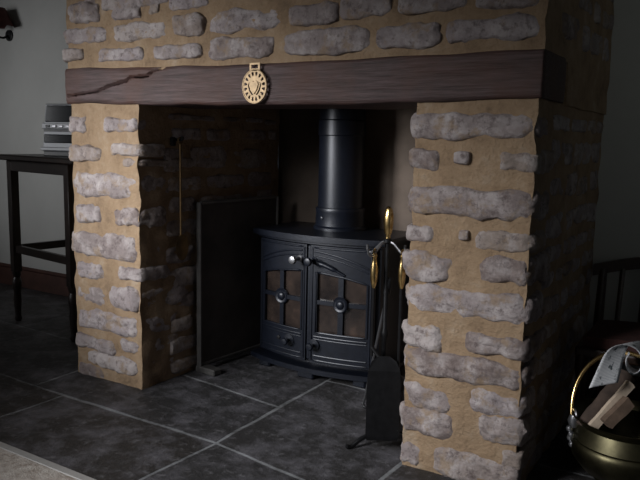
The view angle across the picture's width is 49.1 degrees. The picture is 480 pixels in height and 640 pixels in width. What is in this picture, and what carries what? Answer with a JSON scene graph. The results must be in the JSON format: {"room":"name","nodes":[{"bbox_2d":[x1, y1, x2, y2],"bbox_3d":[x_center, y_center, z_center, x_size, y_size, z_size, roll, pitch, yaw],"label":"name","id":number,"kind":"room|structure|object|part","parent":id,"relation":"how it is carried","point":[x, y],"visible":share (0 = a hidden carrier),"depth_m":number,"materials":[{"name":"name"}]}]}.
{"room":"traditional dwelling","nodes":[
{"label":"traditional dwelling","id":0,"kind":"room"},
{"bbox_2d":[0,0,68,273],"bbox_3d":[-1.631,-0.746,4.353,2.778,2.220,0.100,6,10,31],"label":"wall","id":1,"kind":"structure","parent":0,"point":[33,67],"depth_m":4.41,"materials":[{"name":"paint"}]},
{"bbox_2d":[0,7,14,40],"bbox_3d":[-2.010,-1.343,4.348,0.210,0.190,0.210,6,10,31],"label":"wall lamp","id":2,"kind":"object","parent":1,"relation":"attached to","point":[5,20],"visible":1,"depth_m":4.33,"materials":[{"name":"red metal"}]},
{"bbox_3d":[-2.009,-1.383,4.342,0.210,0.110,0.210,6,10,31],"label":"lamp shade","id":3,"kind":"part","parent":2,"relation":"part of","materials":[{"name":"red fabric"}]},
{"bbox_2d":[0,262,68,296],"bbox_3d":[-1.706,0.270,4.458,2.728,0.137,0.022,6,10,31],"label":"baseboard","id":4,"kind":"structure","parent":1,"relation":"attached to","point":[32,278],"depth_m":4.51,"materials":[{"name":"red paint"}]},
{"bbox_2d":[0,283,594,479],"bbox_3d":[-0.288,0.613,2.922,6.800,0.051,1.940,6,10,31],"label":"floor","id":5,"kind":"structure","parent":0,"point":[251,420],"depth_m":2.49,"materials":[{"name":"tile"}]},
{"bbox_2d":[0,154,77,341],"bbox_3d":[-1.270,0.008,3.680,0.750,0.893,0.510,8,10,39],"label":"side table","id":6,"kind":"object","parent":5,"relation":"on","point":[15,163],"visible":0.41,"depth_m":3.51,"materials":[{"name":"brown wood"}]},
{"bbox_3d":[-1.622,0.009,3.728,0.049,0.863,0.049,6,10,31],"label":"leg","id":7,"kind":"part","parent":6,"relation":"part of","materials":[{"name":"brown wood"}]},
{"bbox_2d":[41,103,71,155],"bbox_3d":[-1.261,-0.560,3.574,0.250,0.262,0.194,4,9,18],"label":"stereo","id":8,"kind":"object","parent":6,"relation":"on","point":[57,141],"visible":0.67,"depth_m":3.51,"materials":[{"name":"silver metal"}]},
{"bbox_3d":[-1.284,-0.570,3.501,0.242,0.030,0.026,4,9,18],"label":"button panel","id":9,"kind":"part","parent":8,"relation":"part of","materials":[{"name":"silver metal"}]},
{"bbox_3d":[-1.196,0.068,3.376,0.049,0.863,0.049,6,10,31],"label":"leg","id":10,"kind":"part","parent":6,"relation":"part of","materials":[{"name":"brown wood"}]},
{"bbox_2d":[0,442,95,479],"bbox_3d":[-1.709,0.825,1.127,6.100,0.039,2.688,6,10,31],"label":"carpet","id":11,"kind":"object","parent":5,"relation":"on","point":[15,463],"visible":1,"depth_m":2.10,"materials":[{"name":"beige carpet"}]},
{"bbox_2d":[196,195,278,376],"bbox_3d":[-0.349,0.181,3.153,0.115,0.738,0.522,6,10,31],"label":"panel","id":12,"kind":"object","parent":5,"relation":"on","point":[228,249],"visible":0.83,"depth_m":3.10,"materials":[{"name":"metal"}]},
{"bbox_2d":[251,109,410,387],"bbox_3d":[0.050,-0.373,2.980,0.650,1.900,0.462,6,10,31],"label":"stove","id":13,"kind":"object","parent":5,"relation":"on","point":[316,288],"visible":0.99,"depth_m":2.96,"materials":[{"name":"black metal"}]},
{"bbox_3d":[-0.155,0.238,3.030,0.234,0.278,0.012,8,11,41],"label":"glass pane","id":14,"kind":"part","parent":13,"relation":"part of","materials":[{"name":"brown glass"}]},
{"bbox_3d":[-0.162,0.249,3.029,0.280,0.497,0.035,8,11,41],"label":"door","id":15,"kind":"part","parent":13,"relation":"part of","materials":[{"name":"black metal"}]},
{"bbox_3d":[-0.144,0.430,2.989,0.052,0.052,0.046,6,10,31],"label":"air knob","id":16,"kind":"part","parent":13,"relation":"part of","materials":[{"name":"black metal"}]},
{"bbox_3d":[-0.101,0.080,2.901,0.037,0.037,0.068,6,10,31],"label":"handle","id":17,"kind":"part","parent":13,"relation":"part of","materials":[{"name":"metal"}]},
{"bbox_3d":[-0.037,0.261,2.951,0.018,0.490,0.040,6,10,31],"label":"door post","id":18,"kind":"part","parent":13,"relation":"part of","materials":[{"name":"black metal"}]},
{"bbox_3d":[-0.037,0.443,2.917,0.052,0.052,0.046,6,10,31],"label":"air knob","id":19,"kind":"part","parent":13,"relation":"part of","materials":[{"name":"black metal"}]},
{"bbox_3d":[0.017,0.111,2.839,0.163,0.076,0.071,5,9,26],"label":"handle","id":20,"kind":"part","parent":13,"relation":"part of","materials":[{"name":"black metal"}]},
{"bbox_3d":[0.035,0.522,3.114,0.636,0.021,0.417,6,10,31],"label":"plate","id":21,"kind":"part","parent":13,"relation":"part of","materials":[{"name":"black metal"}]},
{"bbox_3d":[0.055,-0.022,3.050,0.650,0.037,0.415,6,10,31],"label":"plate","id":22,"kind":"part","parent":13,"relation":"part of","materials":[{"name":"black metal"}]},
{"bbox_3d":[0.088,0.276,2.875,0.280,0.497,0.035,4,9,21],"label":"door","id":23,"kind":"part","parent":13,"relation":"part of","materials":[{"name":"black metal"}]},
{"bbox_3d":[0.094,0.265,2.878,0.234,0.278,0.012,4,9,21],"label":"glass pane","id":24,"kind":"part","parent":13,"relation":"part of","materials":[{"name":"brown glass"}]},
{"bbox_2d":[62,0,613,479],"bbox_3d":[0.041,-0.487,2.775,1.948,2.220,1.052,6,10,31],"label":"fireplace","id":25,"kind":"object","parent":5,"relation":"on","point":[484,118],"visible":0.95,"depth_m":2.24,"materials":[{"name":"stone"}]},
{"bbox_2d":[170,136,183,145],"bbox_3d":[-0.579,-0.396,2.801,0.070,0.041,0.036,6,10,31],"label":"wall hook","id":26,"kind":"object","parent":25,"relation":"attached to","point":[173,140],"visible":0.99,"depth_m":2.79,"materials":[{"name":"black metal"}]},
{"bbox_2d":[176,137,188,259],"bbox_3d":[-0.564,-0.165,2.835,0.014,0.501,0.074,6,10,31],"label":"skimmer","id":27,"kind":"object","parent":26,"relation":"hanging from","point":[182,246],"visible":1,"depth_m":2.84,"materials":[{"name":"gold metal"}]},
{"bbox_2d":[176,234,188,259],"bbox_3d":[-0.568,0.030,2.863,0.014,0.107,0.074,6,10,31],"label":"bowl","id":28,"kind":"object","parent":27,"relation":"on","point":[182,246],"depth_m":2.87,"materials":[{"name":"gold metal"}]},
{"bbox_2d":[242,63,267,103],"bbox_3d":[-0.216,-0.515,2.305,0.103,0.132,0.007,6,10,31],"label":"brass","id":29,"kind":"object","parent":25,"relation":"attached to","point":[254,82],"visible":1,"depth_m":2.30,"materials":[{"name":"gold metal"}]},
{"bbox_2d":[345,206,405,448],"bbox_3d":[0.214,0.286,2.297,0.170,0.796,0.238,6,10,31],"label":"stand","id":30,"kind":"object","parent":5,"relation":"on","point":[388,214],"visible":0.63,"depth_m":2.26,"materials":[{"name":"black metal"}]},
{"bbox_2d":[365,248,400,440],"bbox_3d":[0.208,0.340,2.259,0.110,0.628,0.048,1,8,0],"label":"shovel","id":31,"kind":"object","parent":30,"relation":"hanging from","point":[383,392],"visible":1,"depth_m":2.26,"materials":[{"name":"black metal"}]},
{"bbox_3d":[0.173,0.092,2.236,0.025,0.131,0.025,6,10,31],"label":"handle","id":32,"kind":"part","parent":31,"relation":"part of","materials":[{"name":"gold metal"}]},
{"bbox_3d":[0.211,0.327,2.299,0.028,0.674,0.028,6,10,31],"label":"post","id":33,"kind":"part","parent":30,"relation":"part of","materials":[{"name":"black metal"}]},
{"bbox_3d":[0.219,-0.055,2.244,0.033,0.106,0.026,6,10,31],"label":"handle","id":34,"kind":"part","parent":30,"relation":"part of","materials":[{"name":"gold metal"}]},
{"bbox_2d":[397,249,405,431],"bbox_3d":[0.257,0.325,2.267,0.068,0.598,0.068,6,10,31],"label":"brush","id":35,"kind":"object","parent":30,"relation":"hanging from","point":[401,272],"visible":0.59,"depth_m":2.25,"materials":[{"name":"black metal"}]},
{"bbox_3d":[0.262,0.094,2.234,0.025,0.131,0.025,6,10,31],"label":"handle","id":36,"kind":"part","parent":35,"relation":"part of","materials":[{"name":"gold metal"}]},
{"bbox_2d":[361,277,391,408],"bbox_3d":[0.200,0.377,2.449,0.029,0.564,0.329,0,8,-9],"label":"poker","id":37,"kind":"object","parent":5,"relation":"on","point":[389,283],"visible":0.53,"depth_m":2.40,"materials":[{"name":"metal"}]},
{"bbox_3d":[0.223,0.157,2.279,0.020,0.079,0.051,0,8,-6],"label":"handle","id":38,"kind":"part","parent":37,"relation":"part of","materials":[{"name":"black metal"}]},
{"bbox_2d":[566,350,639,479],"bbox_3d":[0.882,0.535,2.010,0.316,0.411,0.314,6,10,31],"label":"bucket","id":39,"kind":"object","parent":5,"relation":"on","point":[605,453],"visible":0.88,"depth_m":1.95,"materials":[{"name":"gold metal"}]},
{"bbox_3d":[0.891,0.422,2.029,0.320,0.191,0.081,3,8,10],"label":"bail handle","id":40,"kind":"part","parent":39,"relation":"part of","materials":[{"name":"gold metal"}]},
{"bbox_2d":[576,369,634,425],"bbox_3d":[0.825,0.467,2.026,0.178,0.183,0.052,-1,8,-17],"label":"log","id":41,"kind":"object","parent":39,"relation":"in","point":[609,390],"visible":0.56,"depth_m":2.01,"materials":[{"name":"brown wood"}]},
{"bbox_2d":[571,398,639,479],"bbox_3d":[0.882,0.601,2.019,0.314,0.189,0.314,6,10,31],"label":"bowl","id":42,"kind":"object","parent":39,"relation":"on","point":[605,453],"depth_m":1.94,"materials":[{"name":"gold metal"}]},
{"bbox_2d":[587,380,634,428],"bbox_3d":[0.820,0.466,1.971,0.138,0.143,0.024,-1,8,-14],"label":"stick","id":43,"kind":"object","parent":39,"relation":"in","point":[627,386],"visible":0.81,"depth_m":1.97,"materials":[{"name":"brown wood"}]},
{"bbox_2d":[589,341,639,387],"bbox_3d":[0.867,0.347,1.994,0.078,0.104,0.294,9,11,43],"label":"newspaper","id":44,"kind":"object","parent":39,"relation":"in","point":[608,371],"visible":0.97,"depth_m":1.95,"materials":[{"name":"grey paper"}]},
{"bbox_2d":[600,396,633,428],"bbox_3d":[0.824,0.478,1.941,0.092,0.089,0.039,-1,8,-14],"label":"wood offcut","id":45,"kind":"object","parent":39,"relation":"in","point":[623,406],"visible":1,"depth_m":1.93,"materials":[{"name":"brown wood"}]},
{"bbox_2d":[569,257,639,457],"bbox_3d":[1.089,0.392,2.265,0.480,0.634,0.372,6,10,31],"label":"chair","id":46,"kind":"object","parent":5,"relation":"on","point":[604,334],"visible":0.72,"depth_m":2.32,"materials":[{"name":"brown wood"}]},
{"bbox_3d":[0.831,0.531,2.250,0.044,0.350,0.043,6,10,31],"label":"leg","id":47,"kind":"part","parent":46,"relation":"part of","materials":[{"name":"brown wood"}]},
{"bbox_3d":[0.986,0.386,2.495,0.034,0.578,0.062,6,10,31],"label":"leg","id":48,"kind":"part","parent":46,"relation":"part of","materials":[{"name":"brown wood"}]},
{"bbox_3d":[1.078,0.355,2.241,0.440,0.032,0.325,6,10,31],"label":"seat","id":49,"kind":"part","parent":46,"relation":"part of","materials":[{"name":"brown wood"}]},
{"bbox_3d":[1.180,0.103,2.362,0.480,0.085,0.052,6,10,31],"label":"crest rail","id":50,"kind":"part","parent":46,"relation":"part of","materials":[{"name":"brown wood"}]},
{"bbox_2d":[587,0,639,376],"bbox_3d":[2.004,-0.349,2.117,2.250,2.220,0.100,6,10,31],"label":"wall","id":51,"kind":"structure","parent":0,"point":[617,222],"depth_m":2.62,"materials":[{"name":"paint"}]},
{"bbox_2d":[585,368,639,400],"bbox_3d":[1.972,0.671,2.197,2.200,0.137,0.022,6,10,31],"label":"baseboard","id":52,"kind":"structure","parent":51,"relation":"attached to","point":[634,394],"depth_m":2.67,"materials":[{"name":"red paint"}]}
]}

